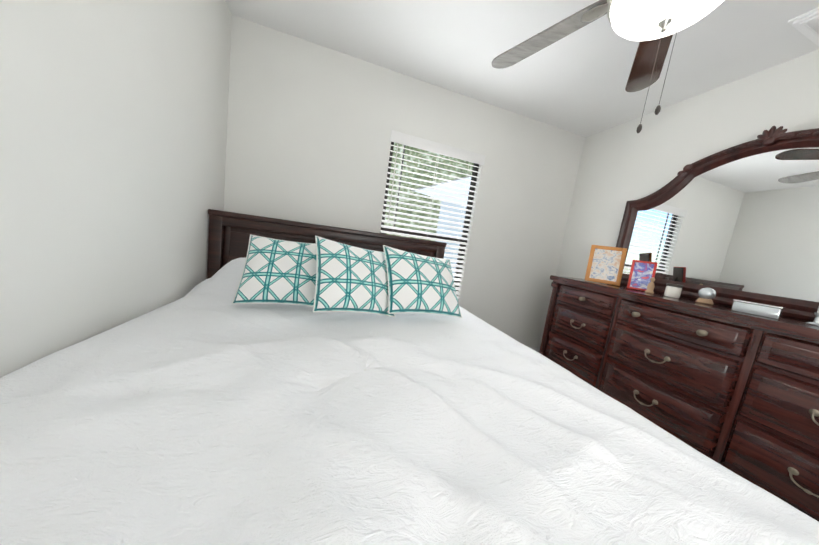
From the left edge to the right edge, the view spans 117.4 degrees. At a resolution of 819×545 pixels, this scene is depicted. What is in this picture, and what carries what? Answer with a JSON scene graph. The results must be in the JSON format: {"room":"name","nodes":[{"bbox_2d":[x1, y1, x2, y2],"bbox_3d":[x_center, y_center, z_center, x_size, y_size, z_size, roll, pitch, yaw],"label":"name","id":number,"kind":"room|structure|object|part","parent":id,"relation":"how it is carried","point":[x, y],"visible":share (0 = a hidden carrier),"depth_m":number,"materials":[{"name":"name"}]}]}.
{"room":"bedroom","nodes":[
{"label":"bedroom","id":0,"kind":"room"},
{"bbox_2d":[0,0,231,377],"bbox_3d":[-0.966,-0.262,0.263,0.120,2.500,3.535,6,7,-17],"label":"wall","id":1,"kind":"structure","parent":0,"point":[113,126],"depth_m":0.88,"materials":[{"name":"paint"}]},
{"bbox_2d":[224,15,584,346],"bbox_3d":[0.147,-0.374,2.380,3.235,2.500,0.120,6,7,-17],"label":"wall","id":2,"kind":"structure","parent":0,"point":[310,126],"depth_m":2.08,"materials":[{"name":"paint"}]},
{"bbox_2d":[380,142,478,302],"bbox_3d":[0.164,-0.445,2.374,0.890,1.445,0.118,6,7,-17],"label":"window unit","id":3,"kind":"structure","parent":2,"relation":"in","point":[467,212],"depth_m":2.37,"materials":[{"name":"white"}]},
{"bbox_2d":[380,130,485,298],"bbox_3d":[0.180,-0.464,2.330,0.914,1.400,0.079,6,7,-17],"label":"window blinds","id":4,"kind":"object","parent":3,"relation":"attached to","point":[430,146],"visible":0.67,"depth_m":2.29,"materials":[{"name":"white plastic"}]},
{"bbox_2d":[529,347,539,351],"bbox_3d":[0.007,0.799,2.464,3.180,0.135,0.014,6,7,-17],"label":"baseboard","id":5,"kind":"structure","parent":2,"relation":"attached to","point":[536,348],"depth_m":2.90,"materials":[{"name":"white"}]},
{"bbox_2d":[225,0,818,136],"bbox_3d":[0.804,-1.372,0.604,3.475,0.080,3.535,6,7,-17],"label":"ceiling","id":6,"kind":"structure","parent":0,"point":[575,82],"depth_m":1.63,"materials":[{"name":"paint"}]},
{"bbox_2d":[491,0,723,132],"bbox_3d":[0.836,-0.908,0.830,1.337,0.880,1.385,6,7,-17],"label":"fan","id":7,"kind":"object","parent":6,"relation":"hanging from","point":[652,26],"visible":1,"depth_m":0.97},
{"bbox_3d":[0.889,-0.919,0.851,0.340,0.094,0.340,6,7,-17],"label":"lamp shade","id":8,"kind":"part","parent":7,"relation":"part of","materials":[{"name":"white glass"}]},
{"bbox_2d":[788,7,818,46],"bbox_3d":[2.119,-1.196,1.127,0.370,0.037,0.370,6,7,-17],"label":"ceiling vent","id":9,"kind":"object","parent":6,"relation":"in","point":[806,24],"visible":1,"depth_m":1.23,"materials":[{"name":"white"}]},
{"bbox_2d":[556,50,818,278],"bbox_3d":[2.221,0.054,1.264,0.120,2.500,3.535,6,7,-17],"label":"wall","id":10,"kind":"structure","parent":0,"point":[621,165],"depth_m":1.96,"materials":[{"name":"paint"}]},
{"bbox_3d":[0.452,1.164,0.923,3.475,0.080,3.535,6,7,-17],"label":"floor","id":11,"kind":"structure","parent":0,"visible":0},
{"bbox_2d":[0,209,818,544],"bbox_3d":[-0.183,0.435,0.904,1.868,1.185,2.710,6,7,-17],"label":"bed","id":12,"kind":"object","parent":11,"relation":"on","point":[206,411],"visible":0.81,"depth_m":0.51,"materials":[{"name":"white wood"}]},
{"bbox_2d":[232,234,316,306],"bbox_3d":[-0.662,-0.009,1.353,0.439,0.333,0.247,6,7,-17],"label":"pillow","id":13,"kind":"object","parent":12,"relation":"on","point":[276,271],"visible":0.75,"depth_m":1.28,"materials":[{"name":"white fabric"}]},
{"bbox_3d":[-0.607,0.232,2.050,1.708,1.185,0.240,6,7,-17],"label":"headboard","id":14,"kind":"part","parent":12,"relation":"part of","materials":[{"name":"brown wood"}]},
{"bbox_2d":[313,235,394,316],"bbox_3d":[-0.277,0.027,1.304,0.465,0.379,0.248,3,9,-34],"label":"pillow","id":15,"kind":"object","parent":12,"relation":"on","point":[349,278],"visible":0.85,"depth_m":1.22,"materials":[{"name":"white fabric"}]},
{"bbox_2d":[383,245,461,317],"bbox_3d":[0.084,0.060,1.464,0.529,0.375,0.247,4,8,-30],"label":"pillow","id":16,"kind":"object","parent":12,"relation":"on","point":[418,283],"visible":0.96,"depth_m":1.38,"materials":[{"name":"white fabric"}]},
{"bbox_2d":[538,126,818,521],"bbox_3d":[1.755,0.167,1.495,0.594,2.092,1.748,6,7,-17],"label":"dresser","id":17,"kind":"object","parent":11,"relation":"on","point":[720,381],"visible":0.88,"depth_m":1.41,"materials":[{"name":"brown wood"}]},
{"bbox_2d":[585,245,626,285],"bbox_3d":[1.607,-0.063,2.045,0.235,0.303,0.080,12,8,28],"label":"picture frame","id":18,"kind":"object","parent":17,"relation":"on","point":[605,265],"visible":1,"depth_m":2.03,"materials":[{"name":"orange wood"}]},
{"bbox_2d":[627,260,657,290],"bbox_3d":[1.701,0.023,1.826,0.135,0.214,0.080,12,8,32],"label":"picture frame","id":19,"kind":"object","parent":17,"relation":"on","point":[642,273],"visible":0.81,"depth_m":1.81,"materials":[{"name":"red"}]},
{"bbox_2d":[645,277,654,293],"bbox_3d":[1.658,0.087,1.707,0.048,0.110,0.047,6,7,-17],"label":"figurine","id":20,"kind":"object","parent":17,"relation":"on","point":[650,287],"visible":1,"depth_m":1.70,"materials":[{"name":"beige"}]},
{"bbox_2d":[664,283,682,297],"bbox_3d":[1.722,0.118,1.625,0.076,0.086,0.076,6,7,-17],"label":"candle jar","id":21,"kind":"object","parent":17,"relation":"on","point":[673,290],"visible":1,"depth_m":1.60,"materials":[{"name":"white ceramic"}]},
{"bbox_2d":[696,288,716,304],"bbox_3d":[1.783,0.138,1.494,0.072,0.096,0.071,6,7,-17],"label":"snow globe","id":22,"kind":"object","parent":17,"relation":"on","point":[706,295],"visible":1,"depth_m":1.47,"materials":[{"name":"silver metal"}]},
{"bbox_2d":[607,126,818,358],"bbox_3d":[2.041,-0.318,1.499,0.084,1.062,1.390,6,7,-17],"label":"mirror","id":23,"kind":"object","parent":17,"relation":"on","point":[741,221],"depth_m":1.53,"materials":[{"name":"brown wood"}]},
{"bbox_2d":[731,299,784,318],"bbox_3d":[1.749,0.183,1.253,0.096,0.058,0.146,4,8,-29],"label":"trinket box","id":24,"kind":"object","parent":17,"relation":"on","point":[764,310],"visible":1,"depth_m":1.23,"materials":[{"name":"silver metal"}]},
{"bbox_2d":[804,308,818,325],"bbox_3d":[1.895,0.142,1.137,0.064,0.206,0.064,6,7,-17],"label":"candlestick","id":25,"kind":"object","parent":17,"relation":"on","point":[816,320],"visible":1,"depth_m":1.15,"materials":[{"name":"silver glass"}]},
{"label":"outside","id":26,"kind":"structure","parent":0,"visible":0},
{"bbox_2d":[384,142,473,240],"bbox_3d":[-0.470,-3.333,9.027,18.000,8.500,1.582,6,7,-17],"label":"trees","id":27,"kind":"object","parent":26,"point":[420,155],"depth_m":9.28,"materials":[{"name":"green plant"}]},
{"bbox_2d":[412,176,470,277],"bbox_3d":[0.913,-0.980,6.695,2.120,3.830,0.070,6,7,-17],"label":"eave","id":28,"kind":"object","parent":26,"point":[450,199],"depth_m":6.61,"materials":[{"name":"paint"}]}
]}

